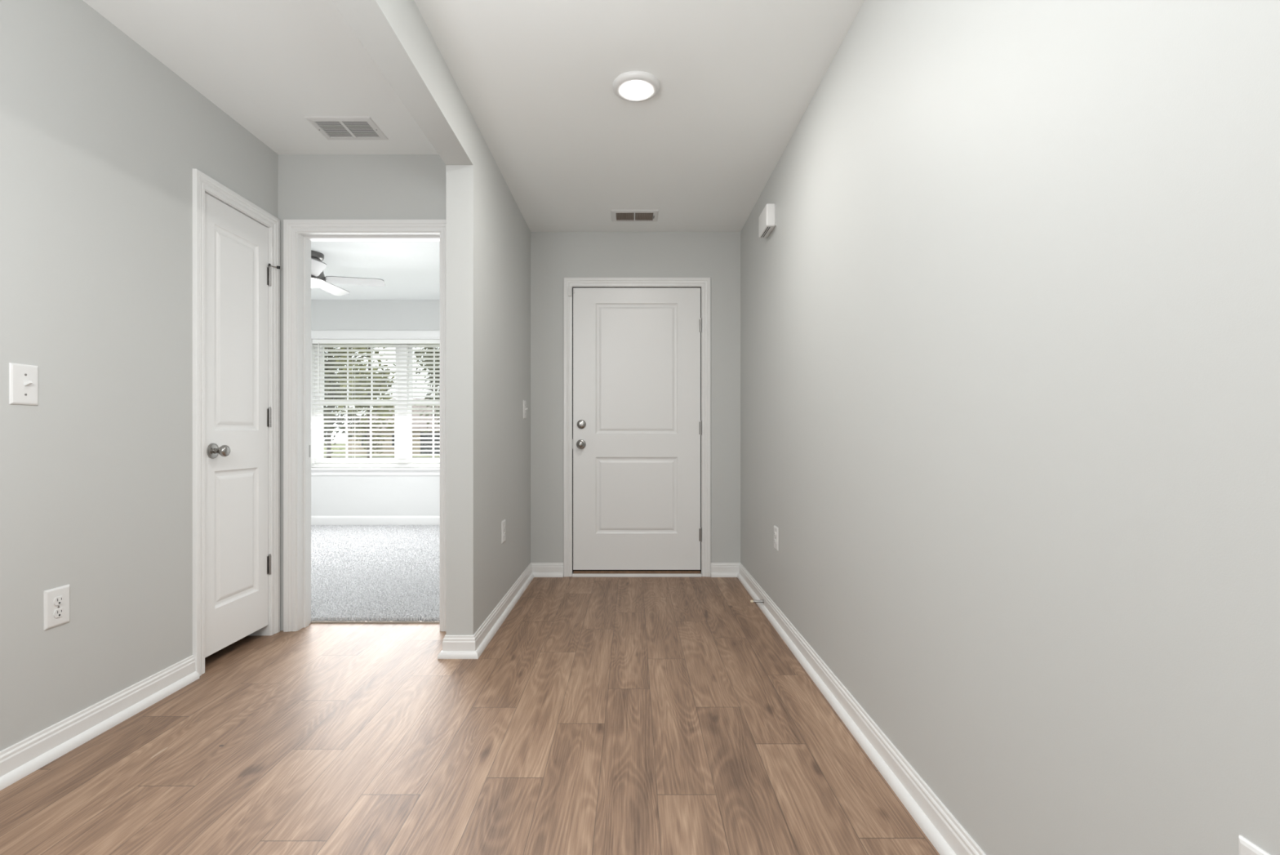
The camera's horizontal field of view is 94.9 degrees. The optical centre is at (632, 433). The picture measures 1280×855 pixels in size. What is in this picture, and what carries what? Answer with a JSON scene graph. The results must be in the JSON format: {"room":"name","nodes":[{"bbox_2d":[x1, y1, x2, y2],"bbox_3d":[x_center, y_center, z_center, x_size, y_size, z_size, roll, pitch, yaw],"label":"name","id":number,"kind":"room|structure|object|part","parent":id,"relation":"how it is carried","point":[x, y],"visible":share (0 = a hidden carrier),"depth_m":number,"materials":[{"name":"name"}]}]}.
{"room":"entrance hallway","nodes":[
{"label":"entrance hallway","id":0,"kind":"room"},
{"bbox_2d":[0,0,278,751],"bbox_3d":[-1.902,-0.216,-0.109,0.110,2.482,6.582,0,0,0],"label":"wall","id":1,"kind":"structure","parent":0,"point":[101,142],"depth_m":2.01,"materials":[{"name":"grey paint"}]},
{"bbox_2d":[8,362,38,405],"bbox_3d":[-1.835,-0.150,1.782,0.025,0.123,0.083,0,0,0],"label":"light switch","id":2,"kind":"object","parent":1,"relation":"attached to","point":[23,378],"visible":1,"depth_m":1.77,"materials":[{"name":"white plastic"}]},
{"bbox_2d":[43,584,69,630],"bbox_3d":[-1.842,0.554,1.884,0.010,0.123,0.083,0,0,0],"label":"wall outlet","id":3,"kind":"object","parent":1,"relation":"attached to","point":[55,600],"visible":1,"depth_m":1.88,"materials":[{"name":"white plastic"}]},
{"bbox_2d":[53,595,64,605],"bbox_3d":[-1.839,0.534,1.884,0.004,0.027,0.034,0,0,0],"label":"receptacle","id":4,"kind":"object","parent":3,"relation":"attached to","point":[57,600],"depth_m":1.88,"materials":[{"name":"white plastic"}]},
{"bbox_2d":[53,607,64,617],"bbox_3d":[-1.839,0.574,1.884,0.004,0.027,0.034,0,0,0],"label":"receptacle","id":5,"kind":"object","parent":3,"relation":"attached to","point":[58,612],"depth_m":1.88,"materials":[{"name":"white plastic"}]},
{"bbox_2d":[0,654,199,790],"bbox_3d":[-1.832,0.976,-0.467,0.030,0.098,5.866,0,0,0],"label":"baseboard","id":6,"kind":"structure","parent":1,"relation":"attached to","point":[25,757],"depth_m":1.98,"materials":[{"name":"white paint"}]},
{"bbox_2d":[192,168,279,676],"bbox_3d":[-1.893,-0.045,2.759,0.128,2.140,0.587,0,0,0],"label":"trim","id":7,"kind":"structure","parent":1,"relation":"attached to","point":[202,184],"depth_m":2.52,"materials":[{"name":"white paint"}]},
{"bbox_2d":[204,192,279,657],"bbox_3d":[-1.833,-0.038,2.778,0.106,2.015,0.491,0,0,0],"label":"door","id":8,"kind":"structure","parent":1,"relation":"in","point":[237,268],"depth_m":2.74,"materials":[{"name":"white paint"}]},
{"bbox_3d":[-1.811,0.074,2.588,0.060,0.052,0.052,0,0,0],"label":"knob","id":9,"kind":"part","parent":8,"relation":"part of","materials":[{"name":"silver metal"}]},
{"bbox_2d":[283,219,445,631],"bbox_3d":[-1.373,-0.044,3.115,0.874,2.138,0.142,0,0,0],"label":"door frame","id":10,"kind":"structure","parent":1,"relation":"attached to","point":[298,234],"depth_m":3.05,"materials":[{"name":"white paint"}]},
{"bbox_3d":[-1.742,0.092,3.164,0.002,0.065,0.025,0,0,0],"label":"strike plate","id":11,"kind":"part","parent":10,"relation":"part of","materials":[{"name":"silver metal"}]},
{"bbox_2d":[278,154,445,630],"bbox_3d":[-2.579,-0.231,3.122,3.441,2.512,0.120,0,0,0],"label":"wall","id":12,"kind":"structure","parent":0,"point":[311,186],"depth_m":3.06,"materials":[{"name":"grey paint"}]},
{"bbox_2d":[311,589,439,622],"bbox_3d":[-2.639,1.096,4.916,3.561,0.158,3.468,0,0,0],"label":"floor","id":13,"kind":"structure","parent":0,"point":[315,589],"depth_m":3.18,"materials":[{"name":"grey carpet"}]},
{"bbox_2d":[311,524,439,620],"bbox_3d":[-2.581,1.009,4.842,3.401,0.019,3.292,0,0,0],"label":"carpet","id":14,"kind":"object","parent":13,"relation":"on","point":[372,572],"visible":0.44,"depth_m":4.22,"materials":[{"name":"grey carpet"}]},
{"bbox_2d":[311,299,439,515],"bbox_3d":[-2.579,-0.231,6.575,3.441,2.512,0.150,0,0,0],"label":"wall","id":15,"kind":"structure","parent":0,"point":[331,495],"depth_m":6.50,"materials":[{"name":"white paint"}]},
{"bbox_2d":[311,330,439,467],"bbox_3d":[-2.610,-0.385,6.564,2.070,1.520,0.161,0,0,0],"label":"window","id":16,"kind":"structure","parent":15,"relation":"attached to","point":[316,348],"depth_m":6.57,"materials":[{"name":"white plastic"}]},
{"bbox_3d":[-3.071,-0.020,6.595,0.898,0.700,0.025,0,0,0],"label":"sash","id":17,"kind":"part","parent":16,"relation":"part of","materials":[{"name":"white plastic"}]},
{"bbox_3d":[-3.071,-0.677,6.620,0.898,0.695,0.025,0,0,0],"label":"sash","id":18,"kind":"part","parent":16,"relation":"part of","materials":[{"name":"white plastic"}]},
{"bbox_3d":[-2.111,-0.020,6.595,0.822,0.700,0.025,0,0,0],"label":"sash","id":19,"kind":"part","parent":16,"relation":"part of","materials":[{"name":"white plastic"}]},
{"bbox_3d":[-2.111,-0.677,6.620,0.822,0.695,0.025,0,0,0],"label":"sash","id":20,"kind":"part","parent":16,"relation":"part of","materials":[{"name":"white plastic"}]},
{"bbox_2d":[311,467,439,475],"bbox_3d":[-2.610,0.417,6.515,2.110,0.086,0.120,0,0,0],"label":"windowsill","id":21,"kind":"object","parent":15,"relation":"attached to","point":[314,471],"visible":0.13,"depth_m":6.49,"materials":[{"name":"white paint"}]},
{"bbox_2d":[311,515,439,525],"bbox_3d":[-2.579,0.960,4.846,3.441,0.107,3.308,0,0,0],"label":"baseboard","id":22,"kind":"structure","parent":15,"relation":"attached to","point":[315,520],"depth_m":6.49,"materials":[{"name":"white paint"}]},
{"bbox_2d":[311,338,439,466],"bbox_3d":[-2.610,-0.342,6.526,1.878,1.418,0.068,0,0,0],"label":"window blind","id":23,"kind":"object","parent":15,"relation":"attached to","point":[318,341],"visible":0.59,"depth_m":6.53,"materials":[{"name":"white plastic"}]},
{"bbox_3d":[-3.449,-0.325,6.532,0.002,1.360,0.056,0,0,0],"label":"ladder cord","id":24,"kind":"part","parent":23,"relation":"part of","materials":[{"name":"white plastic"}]},
{"bbox_3d":[-2.610,0.358,6.532,1.878,0.018,0.052,0,0,0],"label":"rail","id":25,"kind":"part","parent":23,"relation":"part of","materials":[{"name":"white plastic"}]},
{"bbox_3d":[-2.609,-0.325,6.532,0.002,1.360,0.056,0,0,0],"label":"ladder cord","id":26,"kind":"part","parent":23,"relation":"part of","materials":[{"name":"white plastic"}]},
{"bbox_2d":[332,0,530,635],"bbox_3d":[-0.796,-0.231,1.625,0.125,2.512,10.050,0,0,0],"label":"wall partition","id":27,"kind":"structure","parent":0,"point":[488,236],"depth_m":2.75,"materials":[{"name":"grey paint"}]},
{"bbox_2d":[437,562,563,658],"bbox_3d":[-0.716,0.976,3.458,0.239,0.098,1.595,0,0,8],"label":"baseboard","id":28,"kind":"structure","parent":27,"relation":"attached to","point":[454,646],"depth_m":3.05,"materials":[{"name":"white paint"}]},
{"bbox_2d":[501,519,505,543],"bbox_3d":[-0.729,0.552,3.335,0.010,0.123,0.083,0,0,0],"label":"wall outlet","id":29,"kind":"object","parent":27,"relation":"attached to","point":[503,522],"visible":1,"depth_m":3.31,"materials":[{"name":"white plastic"}]},
{"bbox_2d":[523,400,528,418],"bbox_3d":[-0.722,-0.166,3.985,0.025,0.123,0.083,0,0,0],"label":"light switch","id":30,"kind":"object","parent":27,"relation":"attached to","point":[525,408],"visible":1,"depth_m":3.98,"materials":[{"name":"white plastic"}]},
{"bbox_3d":[-0.731,-0.166,3.985,0.007,0.123,0.083,0,0,0],"label":"plate","id":31,"kind":"part","parent":30,"relation":"part of","materials":[{"name":"white plastic"}]},
{"bbox_2d":[0,576,939,854],"bbox_3d":[-0.809,1.025,0.427,3.176,0.001,7.654,0,0,0],"label":"floor","id":32,"kind":"structure","parent":0,"point":[602,715],"depth_m":1.89,"materials":[{"name":"brown wood"}]},
{"bbox_2d":[310,620,439,623],"bbox_3d":[-1.373,1.020,3.193,0.739,0.009,0.026,0,0,0],"label":"transition strip","id":33,"kind":"object","parent":32,"relation":"on","point":[312,620],"visible":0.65,"depth_m":3.18,"materials":[{"name":"brown wood"}]},
{"bbox_2d":[83,0,864,299],"bbox_3d":[-1.760,-1.522,1.575,5.319,0.130,10.150,0,0,0],"label":"ceiling","id":34,"kind":"structure","parent":0,"point":[737,79],"depth_m":2.49,"materials":[{"name":"white paint"}]},
{"bbox_2d":[304,116,388,139],"bbox_3d":[-1.356,-1.452,2.800,0.300,0.009,0.206,0,0,0],"label":"ceiling vent","id":35,"kind":"object","parent":34,"relation":"in","point":[331,127],"visible":1,"depth_m":2.79,"materials":[{"name":"white plastic"}]},
{"bbox_2d":[311,249,385,295],"bbox_3d":[-2.667,-1.351,4.879,1.131,0.272,1.083,0,0,0],"label":"ceiling fan","id":36,"kind":"object","parent":34,"relation":"hanging from","point":[318,279],"visible":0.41,"depth_m":4.89,"materials":[{"name":"grey metal"}]},
{"bbox_3d":[-2.465,-1.287,4.547,0.132,0.036,0.445,0,0,-35],"label":"blade","id":37,"kind":"part","parent":36,"relation":"part of","materials":[{"name":"white wood"}]},
{"bbox_3d":[-2.661,-1.287,5.197,0.132,0.036,0.446,0,0,0],"label":"blade","id":38,"kind":"part","parent":36,"relation":"part of","materials":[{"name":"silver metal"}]},
{"bbox_3d":[-2.328,-1.287,4.944,0.445,0.036,0.132,0,0,-17],"label":"blade","id":39,"kind":"part","parent":36,"relation":"part of","materials":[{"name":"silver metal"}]},
{"bbox_2d":[610,209,658,221],"bbox_3d":[0.014,-1.450,3.916,0.312,0.014,0.200,0,0,0],"label":"ceiling vent","id":40,"kind":"object","parent":34,"relation":"in","point":[616,215],"visible":1,"depth_m":3.90,"materials":[{"name":"white plastic"}]},
{"bbox_2d":[612,71,660,102],"bbox_3d":[0.016,-1.442,2.455,0.198,0.030,0.198,0,0,0],"label":"recessed light","id":41,"kind":"object","parent":34,"relation":"in","point":[631,86],"visible":1,"depth_m":2.42,"materials":[{"name":"white plastic"}]},
{"bbox_2d":[623,82,648,97],"bbox_3d":[0.016,-1.432,2.455,0.107,0.010,0.107,0,0,0],"label":"diffuser","id":42,"kind":"object","parent":41,"relation":"attached to","point":[631,90],"depth_m":2.44,"materials":[{"name":"white plastic"}]},
{"bbox_2d":[530,231,740,562],"bbox_3d":[0.022,-0.216,4.304,1.513,2.482,0.140,0,0,0],"label":"wall","id":43,"kind":"structure","parent":0,"point":[555,256],"depth_m":4.23,"materials":[{"name":"grey paint"}]},
{"bbox_2d":[568,286,571,296],"bbox_3d":[-0.449,-1.022,4.216,0.024,0.063,0.019,0,0,0],"label":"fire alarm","id":44,"kind":"object","parent":43,"relation":"attached to","point":[569,287],"visible":1,"depth_m":4.21,"materials":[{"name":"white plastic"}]},
{"bbox_2d":[572,287,702,577],"bbox_3d":[0.033,-0.018,4.222,0.942,2.085,0.122,0,0,0],"label":"door","id":45,"kind":"structure","parent":43,"relation":"in","point":[637,422],"depth_m":4.24,"materials":[{"name":"white paint"}]},
{"bbox_3d":[-0.371,0.074,4.198,0.052,0.052,0.060,0,0,0],"label":"knob","id":46,"kind":"part","parent":45,"relation":"part of","materials":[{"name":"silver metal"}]},
{"bbox_2d":[563,277,711,577],"bbox_3d":[0.033,-0.050,4.295,1.058,2.150,0.158,0,0,0],"label":"trim","id":47,"kind":"structure","parent":43,"relation":"attached to","point":[704,283],"depth_m":4.22,"materials":[{"name":"white paint"}]},
{"bbox_2d":[740,0,1279,854],"bbox_3d":[0.839,-0.216,0.492,0.120,2.482,7.784,0,0,0],"label":"wall","id":48,"kind":"structure","parent":0,"point":[1010,308],"depth_m":1.13,"materials":[{"name":"grey paint"}]},
{"bbox_2d":[759,203,776,237],"bbox_3d":[0.752,-1.188,3.280,0.054,0.124,0.200,0,0,0],"label":"door chime","id":49,"kind":"object","parent":48,"relation":"attached to","point":[767,218],"visible":1,"depth_m":3.19,"materials":[{"name":"white plastic"}]},
{"bbox_3d":[0.776,-1.188,3.280,0.005,0.114,0.188,0,0,0],"label":"plate","id":50,"kind":"part","parent":49,"relation":"part of","materials":[{"name":"white plastic"}]},
{"bbox_2d":[773,524,778,551],"bbox_3d":[0.774,0.562,3.178,0.010,0.123,0.083,0,0,0],"label":"wall outlet","id":51,"kind":"object","parent":48,"relation":"attached to","point":[775,528],"visible":1,"depth_m":3.16,"materials":[{"name":"white plastic"}]},
{"bbox_2d":[711,562,986,854],"bbox_3d":[0.671,0.976,0.417,0.216,0.098,7.634,0,0,0],"label":"baseboard","id":52,"kind":"structure","parent":48,"relation":"attached to","point":[940,827],"depth_m":1.87,"materials":[{"name":"white paint"}]},
{"bbox_2d":[750,599,764,603],"bbox_3d":[0.727,0.977,3.430,0.078,0.022,0.022,0,0,0],"label":"door stop","id":53,"kind":"object","parent":52,"relation":"attached to","point":[762,600],"visible":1,"depth_m":3.42,"materials":[{"name":"silver metal"}]},
{"bbox_2d":[1239,835,1270,854],"bbox_3d":[0.774,0.575,0.711,0.010,0.123,0.083,0,0,0],"label":"wall outlet","id":54,"kind":"object","parent":48,"relation":"attached to","point":[1246,846],"visible":1,"depth_m":0.74,"materials":[{"name":"white plastic"}]},
{"label":"outside","id":55,"kind":"structure","parent":0,"visible":0},
{"bbox_2d":[324,443,439,457],"bbox_3d":[-20.000,2.020,85.000,140.000,0.110,70.000,0,0,0],"label":"lawn","id":56,"kind":"structure","parent":55,"point":[336,444],"depth_m":52.45,"materials":[{"name":"green plant"}]},
{"bbox_2d":[355,417,389,453],"bbox_3d":[-22.865,0.217,51.431,2.607,3.507,2.463,0,0,0],"label":"round shrub","id":57,"kind":"object","parent":56,"relation":"on","point":[361,423],"visible":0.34,"depth_m":51.55,"materials":[{"name":"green plant"}]},
{"bbox_2d":[345,398,439,453],"bbox_3d":[-20.350,-0.835,60.500,14.700,5.600,10.200,0,0,0],"label":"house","id":58,"kind":"structure","parent":56,"relation":"on","point":[413,406],"depth_m":56.00,"materials":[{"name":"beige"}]},
{"bbox_2d":[423,346,439,386],"bbox_3d":[-22.800,-5.354,68.084,3.044,14.659,2.596,0,0,0],"label":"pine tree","id":59,"kind":"object","parent":56,"relation":"on","point":[424,347],"visible":0.05,"depth_m":67.63,"materials":[{"name":"green plant"}]},
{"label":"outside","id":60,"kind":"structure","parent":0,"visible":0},
{"bbox_3d":[-10.000,2.025,26.450,100.000,0.100,39.100,0,0,0],"label":"lawn","id":61,"kind":"structure","parent":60,"visible":0},
{"bbox_2d":[324,346,367,457],"bbox_3d":[-21.850,-2.773,42.318,5.654,9.505,5.400,0,0,0],"label":"leafy tree","id":62,"kind":"object","parent":61,"relation":"on","point":[325,348],"visible":0.21,"depth_m":41.97,"materials":[{"name":"green plant"}]},
{"bbox_2d":[334,346,395,457],"bbox_3d":[-16.600,-3.409,36.796,3.848,10.781,4.330,0,0,-39],"label":"leafy tree","id":63,"kind":"object","parent":61,"relation":"on","point":[341,348],"visible":0.27,"depth_m":36.46,"materials":[{"name":"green plant"}]},
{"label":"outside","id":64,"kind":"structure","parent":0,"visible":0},
{"bbox_2d":[324,457,439,457],"bbox_3d":[-20.000,2.010,48.000,140.000,0.110,4.000,0,0,0],"label":"street","id":65,"kind":"structure","parent":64,"point":[324,457],"depth_m":48.58,"materials":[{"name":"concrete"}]},
{"bbox_2d":[413,346,439,432],"bbox_3d":[-15.443,-3.275,47.480,5.594,10.501,6.114,0,0,0],"label":"leafy tree","id":66,"kind":"object","parent":65,"relation":"on","point":[429,348],"visible":0.15,"depth_m":47.05,"materials":[{"name":"green plant"}]}
]}

